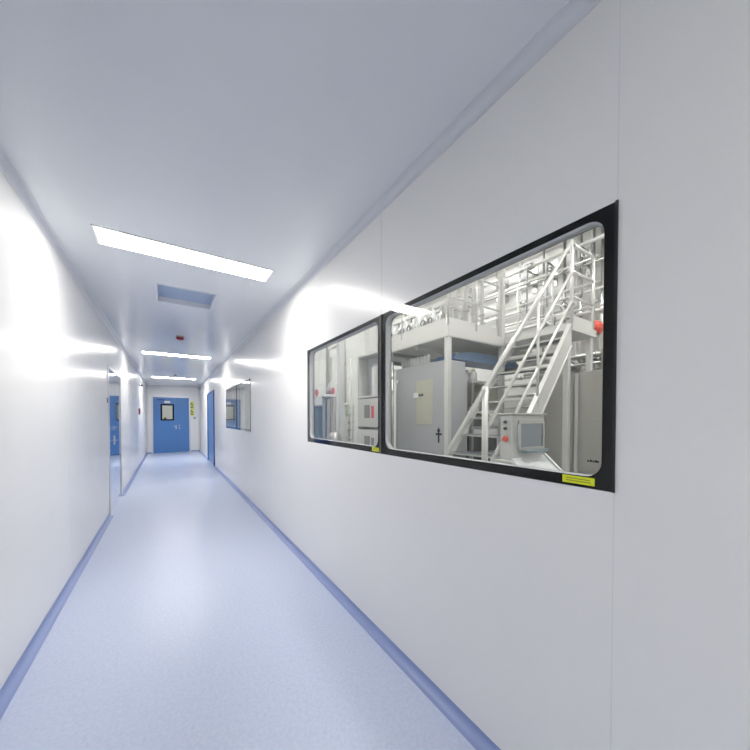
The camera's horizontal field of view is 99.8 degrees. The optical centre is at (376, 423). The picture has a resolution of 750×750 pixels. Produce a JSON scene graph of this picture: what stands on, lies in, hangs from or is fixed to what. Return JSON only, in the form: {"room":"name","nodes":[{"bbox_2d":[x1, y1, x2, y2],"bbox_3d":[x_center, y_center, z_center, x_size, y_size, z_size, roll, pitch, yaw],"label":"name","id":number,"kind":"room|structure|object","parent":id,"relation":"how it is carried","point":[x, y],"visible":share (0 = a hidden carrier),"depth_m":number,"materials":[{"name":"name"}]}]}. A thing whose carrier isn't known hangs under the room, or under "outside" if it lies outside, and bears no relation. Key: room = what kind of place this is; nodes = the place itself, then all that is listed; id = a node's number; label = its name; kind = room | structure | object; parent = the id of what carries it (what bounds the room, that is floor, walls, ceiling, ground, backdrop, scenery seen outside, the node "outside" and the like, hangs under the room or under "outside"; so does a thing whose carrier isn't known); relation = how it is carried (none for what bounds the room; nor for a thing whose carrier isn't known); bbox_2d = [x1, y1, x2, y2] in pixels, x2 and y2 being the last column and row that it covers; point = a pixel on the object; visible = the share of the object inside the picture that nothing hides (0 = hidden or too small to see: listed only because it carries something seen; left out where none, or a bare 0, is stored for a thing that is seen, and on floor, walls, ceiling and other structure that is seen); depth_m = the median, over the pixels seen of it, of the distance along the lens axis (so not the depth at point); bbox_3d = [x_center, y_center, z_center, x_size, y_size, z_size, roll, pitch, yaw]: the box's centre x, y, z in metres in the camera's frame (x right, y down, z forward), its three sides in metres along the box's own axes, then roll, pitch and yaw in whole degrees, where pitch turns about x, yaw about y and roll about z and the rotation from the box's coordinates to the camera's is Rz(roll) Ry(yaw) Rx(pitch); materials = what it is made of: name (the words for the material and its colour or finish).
{"room":"factory cleanroom corridor","nodes":[
{"label":"factory cleanroom corridor","id":0,"kind":"room"},
{"bbox_2d":[0,170,146,688],"bbox_3d":[-3.944,-0.044,4.646,0.050,2.725,18.500,-1,1,-33],"label":"wall","id":1,"kind":"structure","parent":0,"point":[56,351],"depth_m":2.18,"materials":[{"name":"white paint"}]},
{"bbox_2d":[0,513,112,719],"bbox_3d":[-1.299,1.363,0.748,0.048,0.048,9.040,-1,1,-33],"label":"baseboard","id":2,"kind":"structure","parent":1,"relation":"attached to","point":[8,690],"depth_m":2.04,"materials":[{"name":"blue plastic"}]},
{"bbox_2d":[0,144,146,384],"bbox_3d":[-3.904,-1.383,4.649,0.046,0.046,18.500,-1,1,-33],"label":"trim","id":3,"kind":"structure","parent":1,"relation":"attached to","point":[7,168],"depth_m":2.22,"materials":[{"name":"metal"}]},
{"bbox_2d":[107,365,121,514],"bbox_3d":[-4.199,0.237,5.070,0.085,2.150,1.400,-1,1,-33],"label":"door","id":4,"kind":"structure","parent":1,"relation":"in","point":[114,379],"depth_m":5.02,"materials":[{"name":"metal"}]},
{"bbox_2d":[122,453,147,495],"bbox_3d":[-6.777,1.218,9.054,0.048,0.048,8.060,-1,1,-33],"label":"baseboard","id":5,"kind":"structure","parent":1,"relation":"attached to","point":[128,485],"depth_m":7.30,"materials":[{"name":"blue plastic"}]},
{"bbox_2d":[148,385,198,451],"bbox_3d":[-8.926,-0.205,13.907,1.930,2.725,2.450,-1,1,-33],"label":"wall","id":6,"kind":"structure","parent":0,"point":[191,392],"depth_m":13.15,"materials":[{"name":"white paint"}]},
{"bbox_2d":[146,385,148,451],"bbox_3d":[-8.973,-0.178,12.373,0.060,2.625,0.060,-1,1,-33],"label":"trim","id":7,"kind":"structure","parent":6,"relation":"attached to","point":[146,385],"depth_m":12.35,"materials":[{"name":"metal"}]},
{"bbox_2d":[151,396,190,452],"bbox_3d":[-8.323,0.036,12.839,1.325,2.280,0.124,-1,1,-33],"label":"door","id":8,"kind":"structure","parent":6,"relation":"in","point":[168,435],"depth_m":12.84,"materials":[{"name":"metal"}]},
{"bbox_2d":[146,384,198,387],"bbox_3d":[-8.239,-1.526,12.842,1.830,0.046,0.046,-1,1,-33],"label":"trim","id":9,"kind":"structure","parent":6,"relation":"attached to","point":[146,384],"depth_m":12.84,"materials":[{"name":"metal"}]},
{"bbox_2d":[198,388,199,449],"bbox_3d":[-7.494,-0.196,13.354,0.050,2.625,0.050,-1,1,-33],"label":"trim","id":10,"kind":"structure","parent":6,"relation":"attached to","point":[198,388],"depth_m":13.33,"materials":[{"name":"metal"}]},
{"bbox_2d":[0,451,475,749],"bbox_3d":[-3.820,1.317,6.189,1.930,0.050,21.000,-1,1,-33],"label":"floor","id":11,"kind":"structure","parent":0,"point":[190,624],"depth_m":1.90,"materials":[{"name":"blue plastic"}]},
{"bbox_2d":[233,382,249,428],"bbox_3d":[-2.916,-0.449,8.504,1.700,3.400,0.100,-1,1,-33],"label":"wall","id":12,"kind":"structure","parent":0,"point":[245,388],"depth_m":8.16,"materials":[{"name":"white paint"}]},
{"bbox_2d":[0,0,568,385],"bbox_3d":[-3.820,-1.462,6.141,1.930,0.060,21.000,-1,1,-33],"label":"ceiling","id":13,"kind":"structure","parent":0,"point":[259,133],"depth_m":1.41,"materials":[{"name":"white paint"}]},
{"bbox_2d":[151,376,195,379],"bbox_3d":[-6.697,-1.515,10.472,1.237,0.026,0.282,-1,1,-33],"label":"recessed light","id":14,"kind":"object","parent":13,"relation":"in","point":[151,376],"visible":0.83,"depth_m":10.55,"materials":[{"name":"white plastic"}]},
{"bbox_2d":[141,351,211,359],"bbox_3d":[-4.192,-1.449,6.674,1.237,0.026,0.282,-1,1,-33],"label":"recessed light","id":15,"kind":"object","parent":13,"relation":"in","point":[143,352],"visible":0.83,"depth_m":6.68,"materials":[{"name":"white plastic"}]},
{"bbox_2d":[90,224,273,281],"bbox_3d":[-1.514,-1.378,2.613,1.237,0.026,0.282,-1,1,-33],"label":"recessed light","id":16,"kind":"object","parent":13,"relation":"in","point":[104,236],"visible":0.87,"depth_m":2.54,"materials":[{"name":"white plastic"}]},
{"bbox_2d":[155,283,216,309],"bbox_3d":[-2.098,-1.414,3.485,0.552,0.064,0.562,-1,1,-33],"label":"ceiling hatch","id":17,"kind":"object","parent":13,"relation":"attached to","point":[164,293],"visible":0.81,"depth_m":3.58,"materials":[{"name":"metal"}]},
{"bbox_2d":[229,325,376,442],"bbox_3d":[-2.139,-1.275,10.008,5.130,5.000,0.100,-1,1,-33],"label":"wall","id":18,"kind":"structure","parent":0,"point":[355,344],"depth_m":10.47,"materials":[{"name":"white paint"}]},
{"bbox_2d":[328,346,336,383],"bbox_3d":[-0.856,-1.015,6.127,0.186,1.015,0.051,-1,1,-33],"label":"pipe","id":19,"kind":"object","parent":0,"point":[332,348],"visible":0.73,"depth_m":6.08,"materials":[{"name":"silver metal"}]},
{"bbox_2d":[344,339,346,402],"bbox_3d":[-0.551,-1.216,6.205,0.186,1.615,0.051,-1,1,-33],"label":"pipe","id":20,"kind":"object","parent":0,"point":[345,363],"visible":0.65,"depth_m":6.16,"materials":[{"name":"silver metal"}]},
{"bbox_2d":[200,0,749,749],"bbox_3d":[-2.375,-0.062,5.681,0.051,2.725,18.500,-1,1,-33],"label":"wall","id":21,"kind":"structure","parent":0,"point":[554,616],"depth_m":1.02,"materials":[{"name":"white paint"}]},
{"bbox_2d":[207,390,214,465],"bbox_3d":[-5.160,0.123,9.837,0.130,2.210,1.700,-1,1,-33],"label":"door","id":22,"kind":"structure","parent":21,"relation":"in","point":[210,396],"depth_m":9.79,"materials":[{"name":"blue paint"}]},
{"bbox_2d":[226,385,235,428],"bbox_3d":[-3.072,-0.328,6.733,0.060,0.870,1.293,-1,1,-33],"label":"window","id":23,"kind":"structure","parent":21,"relation":"in","point":[233,387],"depth_m":7.24,"materials":[{"name":"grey glass"}]},
{"bbox_2d":[236,379,250,431],"bbox_3d":[-2.370,-0.309,5.668,0.060,0.870,1.245,-1,1,-33],"label":"window","id":24,"kind":"structure","parent":21,"relation":"in","point":[247,380],"depth_m":6.15,"materials":[{"name":"clear glass"}]},
{"bbox_2d":[307,315,380,453],"bbox_3d":[-0.294,-0.254,2.520,0.060,0.870,1.246,-1,1,-33],"label":"window","id":25,"kind":"structure","parent":21,"relation":"in","point":[311,437],"depth_m":2.51,"materials":[{"name":"black metal"}]},
{"bbox_2d":[213,465,500,749],"bbox_3d":[-1.012,1.314,3.549,0.048,0.048,13.400,-1,1,-33],"label":"baseboard","id":26,"kind":"structure","parent":21,"relation":"attached to","point":[475,736],"depth_m":1.86,"materials":[{"name":"blue plastic"}]},
{"bbox_2d":[198,0,600,387],"bbox_3d":[-2.415,-1.401,5.631,0.046,0.046,18.500,-1,1,-33],"label":"trim","id":27,"kind":"structure","parent":21,"relation":"attached to","point":[572,12],"depth_m":1.40,"materials":[{"name":"metal"}]},
{"bbox_2d":[381,200,618,492],"bbox_3d":[0.395,-0.236,1.475,0.060,0.870,1.244,-1,1,-33],"label":"window","id":28,"kind":"structure","parent":21,"relation":"in","point":[607,217],"depth_m":1.09,"materials":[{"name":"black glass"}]},
{"bbox_2d":[562,474,594,486],"bbox_3d":[0.657,0.184,1.032,0.002,0.025,0.097,-1,1,-33],"label":"label","id":29,"kind":"object","parent":28,"relation":"attached to","point":[565,478],"visible":1,"depth_m":1.03,"materials":[{"name":"yellow paper"}]},
{"bbox_2d":[566,477,590,483],"bbox_3d":[0.657,0.184,1.031,0.001,0.010,0.074,-1,1,-33],"label":"print","id":30,"kind":"object","parent":29,"relation":"attached to","point":[577,480],"depth_m":1.03},
{"bbox_2d":[377,227,600,461],"bbox_3d":[3.017,-1.221,6.940,0.100,5.000,10.700,-1,1,-33],"label":"wall","id":31,"kind":"structure","parent":0,"point":[482,374],"depth_m":6.70,"materials":[{"name":"white paint"}]},
{"bbox_2d":[505,279,508,303],"bbox_3d":[2.767,-2.696,6.929,0.300,0.950,0.100,-1,1,-33],"label":"bracket","id":32,"kind":"object","parent":31,"relation":"attached to","point":[506,281],"visible":0.21,"depth_m":6.97,"materials":[{"name":"white metal"}]},
{"bbox_2d":[526,268,537,312],"bbox_3d":[3.125,-2.687,6.387,0.300,0.950,0.100,-1,1,-33],"label":"bracket","id":33,"kind":"object","parent":31,"relation":"attached to","point":[535,271],"visible":0.8,"depth_m":6.41,"materials":[{"name":"white metal"}]},
{"bbox_2d":[546,259,557,306],"bbox_3d":[3.345,-2.681,6.053,0.300,0.950,0.100,-1,1,-33],"label":"bracket","id":34,"kind":"object","parent":31,"relation":"attached to","point":[555,262],"visible":0.54,"depth_m":6.05,"materials":[{"name":"white metal"}]},
{"bbox_2d":[545,304,564,326],"bbox_3d":[3.397,-1.867,5.861,0.439,0.608,0.376,-1,1,-33],"label":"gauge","id":35,"kind":"object","parent":31,"relation":"attached to","point":[559,305],"visible":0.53,"depth_m":5.75,"materials":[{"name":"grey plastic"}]},
{"bbox_2d":[581,246,589,296],"bbox_3d":[3.681,-2.672,5.544,0.300,0.950,0.100,-1,1,-33],"label":"bracket","id":36,"kind":"object","parent":31,"relation":"attached to","point":[588,266],"visible":0.46,"depth_m":5.47,"materials":[{"name":"white metal"}]},
{"bbox_3d":[2.390,-3.452,7.506,0.079,0.081,7.600,-1,1,-33],"label":"pipe","id":37,"kind":"object","parent":31,"relation":"attached to","visible":0},
{"bbox_2d":[496,271,497,327],"bbox_3d":[2.693,-2.524,7.063,0.052,2.200,0.051,-1,1,-33],"label":"pipe","id":38,"kind":"object","parent":37,"relation":"attached to","point":[497,271],"visible":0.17,"depth_m":7.05,"materials":[{"name":"silver metal"}]},
{"bbox_2d":[518,261,520,355],"bbox_3d":[2.996,-2.516,6.604,0.052,2.200,0.051,-1,1,-33],"label":"pipe","id":39,"kind":"object","parent":37,"relation":"attached to","point":[519,261],"visible":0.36,"depth_m":6.59,"materials":[{"name":"silver metal"}]},
{"bbox_2d":[542,250,544,351],"bbox_3d":[3.271,-2.508,6.187,0.052,2.200,0.051,-1,1,-33],"label":"pipe","id":40,"kind":"object","parent":37,"relation":"attached to","point":[543,302],"visible":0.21,"depth_m":6.17,"materials":[{"name":"silver metal"}]},
{"bbox_3d":[0.834,1.328,5.545,5.130,0.050,10.700,-1,1,-33],"label":"floor","id":41,"kind":"structure","parent":0,"visible":0},
{"bbox_2d":[314,405,322,438],"bbox_3d":[-1.188,0.467,6.215,0.290,1.650,0.270,-1,1,-33],"label":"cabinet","id":42,"kind":"object","parent":41,"relation":"on","point":[318,432],"visible":0.23,"depth_m":6.11,"materials":[{"name":"metal"}]},
{"bbox_2d":[315,358,335,438],"bbox_3d":[-0.874,0.053,5.582,0.344,2.500,0.358,-1,1,-33],"label":"housing","id":43,"kind":"object","parent":41,"relation":"on","point":[326,403],"visible":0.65,"depth_m":5.54,"materials":[{"name":"silver metal"}]},
{"bbox_2d":[326,358,331,393],"bbox_3d":[-0.840,-0.849,5.651,0.194,0.700,0.244,-1,1,-33],"label":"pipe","id":44,"kind":"object","parent":43,"relation":"attached to","point":[328,391],"depth_m":5.77,"materials":[{"name":"grey plastic"}]},
{"bbox_2d":[327,432,341,440],"bbox_3d":[-0.708,0.722,5.320,0.260,1.170,0.258,-1,1,-33],"label":"vessel","id":45,"kind":"object","parent":41,"relation":"on","point":[336,436],"visible":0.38,"depth_m":5.22,"materials":[{"name":"silver metal"}]},
{"bbox_2d":[337,340,344,441],"bbox_3d":[-0.756,-1.167,6.687,0.200,4.900,0.210,-1,1,-33],"label":"column","id":46,"kind":"structure","parent":41,"relation":"on","point":[340,345],"depth_m":6.65,"materials":[{"name":"metal"}]},
{"bbox_2d":[326,347,327,389],"bbox_3d":[-0.938,-1.320,6.427,0.186,2.215,0.051,-1,1,-33],"label":"pipe","id":47,"kind":"object","parent":46,"relation":"attached to","point":[326,347],"visible":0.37,"depth_m":6.38,"materials":[{"name":"silver metal"}]},
{"bbox_2d":[345,403,353,442],"bbox_3d":[-0.498,0.464,5.814,0.180,1.670,0.180,-1,1,-33],"label":"container","id":48,"kind":"object","parent":41,"relation":"on","point":[346,405],"visible":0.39,"depth_m":5.75,"materials":[{"name":"metal"}]},
{"bbox_2d":[348,357,352,442],"bbox_3d":[-0.436,0.108,5.296,0.058,2.400,0.122,-1,1,-33],"label":"pipe","id":49,"kind":"object","parent":41,"relation":"on","point":[350,378],"visible":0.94,"depth_m":5.25,"materials":[{"name":"silver metal"}]},
{"bbox_2d":[358,351,377,445],"bbox_3d":[-0.051,0.113,4.964,0.222,2.400,0.660,-1,1,-33],"label":"tall cabinet","id":50,"kind":"object","parent":41,"relation":"on","point":[367,402],"visible":0.4,"depth_m":5.04,"materials":[{"name":"white metal"}]},
{"bbox_2d":[364,436,369,444],"bbox_3d":[-0.149,0.294,4.921,0.007,0.200,0.150,-1,1,-33],"label":"vent grille","id":51,"kind":"object","parent":50,"relation":"attached to","point":[366,438],"depth_m":4.90,"materials":[{"name":"grey plastic"}]},
{"bbox_2d":[364,405,369,417],"bbox_3d":[-0.149,-0.186,4.912,0.007,0.200,0.150,-1,1,-33],"label":"vent grille","id":52,"kind":"object","parent":50,"relation":"attached to","point":[366,407],"depth_m":4.90,"materials":[{"name":"grey plastic"}]},
{"bbox_2d":[372,363,377,394],"bbox_3d":[0.000,-0.685,4.876,0.150,0.500,0.150,-1,1,-33],"label":"tank","id":53,"kind":"object","parent":50,"relation":"in","point":[375,365],"visible":0.56,"depth_m":4.81,"materials":[{"name":"plastic"}]},
{"bbox_2d":[365,326,375,353],"bbox_3d":[-0.104,-0.997,5.545,0.150,4.600,0.160,-1,1,-33],"label":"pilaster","id":54,"kind":"object","parent":41,"relation":"on","point":[370,334],"visible":0.02,"depth_m":5.47,"materials":[{"name":"white paint"}]},
{"bbox_2d":[391,361,393,446],"bbox_3d":[0.271,0.126,5.404,0.064,2.360,0.062,-1,1,-33],"label":"pipe","id":55,"kind":"object","parent":41,"relation":"on","point":[392,362],"visible":0.59,"depth_m":5.38,"materials":[{"name":"silver metal"}]},
{"bbox_2d":[396,360,464,454],"bbox_3d":[0.806,0.191,5.111,0.472,2.240,1.200,-1,1,-33],"label":"tall cabinet","id":56,"kind":"object","parent":41,"relation":"on","point":[420,388],"visible":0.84,"depth_m":4.94,"materials":[{"name":"metal"}]},
{"bbox_2d":[451,366,466,457],"bbox_3d":[1.185,0.250,4.593,0.330,2.140,0.045,-1,1,-33],"label":"steel shroud","id":57,"kind":"object","parent":41,"relation":"on","point":[458,374],"visible":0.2,"depth_m":4.56,"materials":[{"name":"grey paint"}]},
{"bbox_2d":[465,380,504,460],"bbox_3d":[1.446,0.320,5.452,0.810,1.970,1.160,-1,1,-33],"label":"machine","id":58,"kind":"object","parent":41,"relation":"on","point":[474,444],"visible":0.18,"depth_m":5.00,"materials":[{"name":"silver metal"}]},
{"bbox_2d":[469,368,476,379],"bbox_3d":[1.506,-0.756,4.934,0.120,0.200,0.120,-1,1,-33],"label":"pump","id":59,"kind":"object","parent":58,"relation":"on","point":[472,375],"visible":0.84,"depth_m":4.89,"materials":[{"name":"grey metal"}]},
{"bbox_2d":[467,380,497,385],"bbox_3d":[1.446,-0.645,5.435,0.810,0.040,1.160,-1,1,-33],"label":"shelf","id":60,"kind":"object","parent":58,"relation":"attached to","point":[469,382],"depth_m":4.85,"materials":[{"name":"metal"}]},
{"bbox_2d":[468,426,497,428],"bbox_3d":[1.446,0.055,5.447,0.810,0.040,1.160,-1,1,-33],"label":"shelf","id":61,"kind":"object","parent":58,"relation":"attached to","point":[471,427],"depth_m":4.84,"materials":[{"name":"metal"}]},
{"bbox_2d":[376,268,596,471],"bbox_3d":[1.482,-0.843,5.323,2.010,4.300,3.120,-1,1,-33],"label":"platform","id":62,"kind":"object","parent":41,"relation":"on","point":[447,340],"visible":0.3,"depth_m":4.57,"materials":[{"name":"metal"}]},
{"bbox_2d":[376,294,445,348],"bbox_3d":[0.391,-1.884,5.188,0.035,1.067,2.046,-1,1,-33],"label":"guard railing","id":63,"kind":"object","parent":62,"relation":"on","point":[442,322],"visible":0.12,"depth_m":4.85,"materials":[{"name":"metal"}]},
{"bbox_2d":[391,302,446,336],"bbox_3d":[0.611,-1.692,5.554,0.144,0.380,1.650,-1,1,-33],"label":"valve manifold","id":64,"kind":"object","parent":62,"relation":"on","point":[441,314],"visible":0.59,"depth_m":5.35,"materials":[{"name":"silver metal"}]},
{"bbox_2d":[449,291,454,317],"bbox_3d":[1.091,-2.360,4.572,0.087,2.040,0.085,-1,1,-33],"label":"pipe","id":65,"kind":"object","parent":62,"relation":"on","point":[451,307],"visible":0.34,"depth_m":4.56,"materials":[{"name":"silver metal"}]},
{"bbox_2d":[454,289,458,318],"bbox_3d":[1.189,-2.362,4.696,0.087,2.040,0.085,-1,1,-33],"label":"pipe","id":66,"kind":"object","parent":62,"relation":"on","point":[456,310],"visible":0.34,"depth_m":4.68,"materials":[{"name":"silver metal"}]},
{"bbox_2d":[462,285,468,320],"bbox_3d":[1.342,-2.363,4.737,0.102,2.040,0.099,-1,1,-33],"label":"pipe","id":67,"kind":"object","parent":62,"relation":"on","point":[465,311],"visible":0.38,"depth_m":4.72,"materials":[{"name":"silver metal"}]},
{"bbox_2d":[471,281,474,322],"bbox_3d":[1.492,-2.365,4.872,0.072,2.040,0.071,-1,1,-33],"label":"pipe","id":68,"kind":"object","parent":62,"relation":"on","point":[473,283],"visible":0.36,"depth_m":4.86,"materials":[{"name":"silver metal"}]},
{"bbox_2d":[447,270,500,335],"bbox_3d":[1.446,-1.874,4.611,1.154,1.066,0.033,-1,1,-33],"label":"guard railing","id":69,"kind":"object","parent":62,"relation":"on","point":[450,321],"visible":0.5,"depth_m":4.62,"materials":[{"name":"metal"}]},
{"bbox_2d":[434,352,517,371],"bbox_3d":[1.665,-0.981,5.178,1.600,0.220,0.440,-1,1,-33],"label":"duct","id":70,"kind":"object","parent":62,"relation":"hanging from","point":[471,359],"visible":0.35,"depth_m":4.98,"materials":[{"name":"blue metal"}]},
{"bbox_2d":[479,277,484,324],"bbox_3d":[1.651,-2.367,4.941,0.087,2.040,0.085,-1,1,-33],"label":"pipe","id":71,"kind":"object","parent":62,"relation":"on","point":[481,315],"visible":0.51,"depth_m":4.92,"materials":[{"name":"silver metal"}]},
{"bbox_2d":[446,258,591,329],"bbox_3d":[2.330,-1.894,5.790,0.033,1.066,2.875,-1,1,-33],"label":"guard railing","id":72,"kind":"object","parent":62,"relation":"on","point":[589,259],"visible":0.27,"depth_m":5.20,"materials":[{"name":"metal"}]},
{"bbox_2d":[523,371,545,376],"bbox_3d":[2.704,-0.843,5.332,0.060,0.060,0.450,-1,1,-33],"label":"pipe","id":73,"kind":"object","parent":62,"relation":"attached to","point":[540,372],"visible":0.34,"depth_m":5.38,"materials":[{"name":"silver metal"}]},
{"bbox_2d":[523,357,549,364],"bbox_3d":[2.662,-1.043,5.301,0.060,0.060,0.450,-1,1,-33],"label":"pipe","id":74,"kind":"object","parent":62,"relation":"attached to","point":[545,359],"visible":0.66,"depth_m":5.30,"materials":[{"name":"silver metal"}]},
{"bbox_2d":[573,244,594,329],"bbox_3d":[2.871,-1.872,4.388,0.658,1.071,0.044,-1,1,-33],"label":"guard railing","id":75,"kind":"object","parent":62,"relation":"on","point":[577,320],"visible":0.59,"depth_m":4.45,"materials":[{"name":"metal"}]},
{"bbox_2d":[449,323,571,458],"bbox_3d":[1.337,0.025,3.645,2.721,2.623,0.865,-1,1,-40],"label":"staircase","id":76,"kind":"structure","parent":41,"relation":"on","point":[548,382],"depth_m":3.88,"materials":[{"name":"silver metal"}]},
{"bbox_2d":[444,239,575,461],"bbox_3d":[1.537,-0.423,3.293,2.864,3.888,0.056,-1,1,-41],"label":"stair handrail","id":77,"kind":"object","parent":76,"relation":"attached to","point":[483,395],"visible":0.74,"depth_m":3.24,"materials":[{"name":"metal"}]},
{"bbox_2d":[496,413,562,470],"bbox_3d":[1.020,0.651,1.960,0.384,1.430,0.540,-1,1,-33],"label":"control console","id":78,"kind":"object","parent":41,"relation":"on","point":[522,435],"visible":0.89,"depth_m":1.99,"materials":[{"name":"silver metal"}]},
{"bbox_2d":[511,454,557,469],"bbox_3d":[1.075,0.387,1.883,0.370,0.350,0.358,-1,1,-33],"label":"shelf","id":79,"kind":"object","parent":78,"relation":"attached to","point":[532,460],"depth_m":2.01,"materials":[{"name":"white metal"}]},
{"bbox_2d":[562,240,566,370],"bbox_3d":[3.452,-1.202,5.826,0.072,5.000,0.071,-1,1,-33],"label":"pipe","id":80,"kind":"object","parent":41,"relation":"on","point":[564,242],"visible":0.21,"depth_m":5.78,"materials":[{"name":"silver metal"}]},
{"bbox_2d":[392,234,603,324],"bbox_3d":[2.265,-3.152,7.519,0.099,0.102,7.450,-1,1,-33],"label":"pipe","id":81,"kind":"object","parent":80,"relation":"attached to","point":[521,270],"visible":0.41,"depth_m":6.36,"materials":[{"name":"silver metal"}]},
{"bbox_2d":[524,260,534,269],"bbox_3d":[3.041,-3.130,6.264,0.216,0.141,0.141,-1,1,-33],"label":"valve","id":82,"kind":"object","parent":81,"relation":"attached to","point":[529,265],"visible":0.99,"depth_m":6.23,"materials":[{"name":"silver metal"}]},
{"bbox_2d":[415,257,603,327],"bbox_3d":[2.307,-2.781,7.463,0.056,0.058,7.600,-1,1,-33],"label":"pipe","id":83,"kind":"object","parent":80,"relation":"attached to","point":[602,258],"visible":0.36,"depth_m":6.12,"materials":[{"name":"silver metal"}]},
{"bbox_2d":[506,393,534,397],"bbox_3d":[2.830,-0.577,6.708,0.085,0.087,6.900,-1,1,-33],"label":"pipe","id":84,"kind":"object","parent":80,"relation":"attached to","point":[531,394],"visible":0.16,"depth_m":6.50,"materials":[{"name":"silver metal"}]},
{"bbox_2d":[478,285,603,323],"bbox_3d":[2.224,-2.313,7.596,0.062,0.064,7.300,-1,1,-33],"label":"pipe","id":85,"kind":"object","parent":80,"relation":"attached to","point":[600,287],"visible":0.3,"depth_m":5.97,"materials":[{"name":"silver metal"}]},
{"bbox_2d":[496,367,600,381],"bbox_3d":[2.830,-0.937,6.702,0.085,0.087,6.900,-1,1,-33],"label":"pipe","id":86,"kind":"object","parent":80,"relation":"attached to","point":[599,368],"visible":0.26,"depth_m":6.34,"materials":[{"name":"silver metal"}]},
{"bbox_2d":[571,362,579,371],"bbox_3d":[3.461,-0.997,5.559,0.255,0.166,0.166,-1,1,-33],"label":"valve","id":87,"kind":"object","parent":86,"relation":"attached to","point":[573,369],"visible":0.4,"depth_m":5.53,"materials":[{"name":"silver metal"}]},
{"bbox_2d":[505,307,602,333],"bbox_3d":[2.265,-1.952,7.540,0.079,0.081,7.450,-1,1,-33],"label":"pipe","id":88,"kind":"object","parent":80,"relation":"attached to","point":[601,308],"visible":0.16,"depth_m":5.75,"materials":[{"name":"silver metal"}]},
{"bbox_2d":[539,369,602,474],"bbox_3d":[2.926,0.313,4.403,0.573,2.020,1.120,-1,1,-33],"label":"enclosure","id":89,"kind":"object","parent":41,"relation":"on","point":[586,386],"visible":0.38,"depth_m":4.24,"materials":[{"name":"silver metal"}]},
{"bbox_2d":[574,236,576,362],"bbox_3d":[3.621,-1.201,5.769,0.052,5.000,0.051,-1,1,-33],"label":"pipe","id":90,"kind":"object","parent":41,"relation":"on","point":[575,282],"visible":0.2,"depth_m":5.73,"materials":[{"name":"silver metal"}]},
{"bbox_2d":[579,233,582,369],"bbox_3d":[3.606,-1.198,5.592,0.052,5.000,0.051,-1,1,-33],"label":"pipe","id":91,"kind":"object","parent":41,"relation":"on","point":[581,235],"visible":0.33,"depth_m":5.56,"materials":[{"name":"silver metal"}]},
{"bbox_2d":[589,229,592,320],"bbox_3d":[3.764,-1.197,5.552,0.072,5.000,0.071,-1,1,-33],"label":"pipe","id":92,"kind":"object","parent":41,"relation":"on","point":[591,230],"visible":0.09,"depth_m":5.52,"materials":[{"name":"silver metal"}]},
{"bbox_2d":[415,252,600,324],"bbox_3d":[2.308,-2.914,7.641,0.085,0.087,7.300,-1,1,-33],"label":"pipe","id":93,"kind":"object","parent":92,"relation":"attached to","point":[598,254],"visible":0.22,"depth_m":6.34,"materials":[{"name":"silver metal"}]},
{"bbox_2d":[546,263,558,272],"bbox_3d":[3.289,-2.883,5.892,0.216,0.141,0.141,-1,1,-33],"label":"valve","id":94,"kind":"object","parent":93,"relation":"attached to","point":[553,266],"visible":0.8,"depth_m":5.86,"materials":[{"name":"silver metal"}]},
{"bbox_2d":[581,249,593,258],"bbox_3d":[3.619,-2.874,5.391,0.216,0.141,0.141,-1,1,-33],"label":"valve","id":95,"kind":"object","parent":93,"relation":"attached to","point":[591,252],"visible":0.53,"depth_m":5.36,"materials":[{"name":"silver metal"}]},
{"bbox_2d":[477,280,600,321],"bbox_3d":[2.349,-2.453,7.586,0.090,0.093,7.450,-1,1,-33],"label":"pipe","id":96,"kind":"object","parent":92,"relation":"attached to","point":[598,281],"visible":0.16,"depth_m":6.07,"materials":[{"name":"silver metal"}]},
{"bbox_2d":[496,299,600,328],"bbox_3d":[2.390,-2.132,7.529,0.056,0.058,7.600,-1,1,-33],"label":"pipe","id":97,"kind":"object","parent":92,"relation":"attached to","point":[596,301],"visible":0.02,"depth_m":6.02,"materials":[{"name":"silver metal"}]},
{"bbox_2d":[593,228,595,367],"bbox_3d":[3.716,-1.195,5.425,0.052,5.000,0.051,-1,1,-33],"label":"pipe","id":98,"kind":"object","parent":41,"relation":"on","point":[594,229],"visible":0.15,"depth_m":5.38,"materials":[{"name":"silver metal"}]},
{"bbox_2d":[594,320,602,369],"bbox_3d":[3.579,-0.186,5.197,0.200,2.990,0.220,-1,1,-33],"label":"hose reel","id":99,"kind":"object","parent":41,"relation":"on","point":[598,325],"visible":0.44,"depth_m":5.09,"materials":[{"name":"red plastic"}]},
{"bbox_2d":[598,249,600,366],"bbox_3d":[3.847,-1.195,5.427,0.052,5.000,0.051,-1,1,-33],"label":"pipe","id":100,"kind":"object","parent":41,"relation":"on","point":[600,249],"visible":0.1,"depth_m":5.40,"materials":[{"name":"silver metal"}]},
{"bbox_2d":[599,227,603,366],"bbox_3d":[3.788,-1.193,5.316,0.072,5.000,0.071,-1,1,-33],"label":"pipe","id":101,"kind":"object","parent":41,"relation":"on","point":[602,228],"visible":0.27,"depth_m":5.28,"materials":[{"name":"silver metal"}]},
{"bbox_2d":[601,349,602,368],"bbox_3d":[3.547,0.091,4.796,0.240,2.450,0.240,-1,1,-33],"label":"duct","id":102,"kind":"object","parent":41,"relation":"on","point":[601,349],"visible":0.02,"depth_m":4.79,"materials":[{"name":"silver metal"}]},
{"bbox_2d":[522,350,600,367],"bbox_3d":[3.589,-1.107,4.983,0.127,0.130,2.800,-1,1,-33],"label":"pipe","id":103,"kind":"object","parent":102,"relation":"attached to","point":[596,354],"visible":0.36,"depth_m":5.28,"materials":[{"name":"silver metal"}]},
{"bbox_2d":[543,361,600,370],"bbox_3d":[3.588,-0.954,4.806,0.071,0.072,2.500,-1,1,-33],"label":"pipe","id":104,"kind":"object","parent":102,"relation":"attached to","point":[595,362],"visible":0.02,"depth_m":5.15,"materials":[{"name":"silver metal"}]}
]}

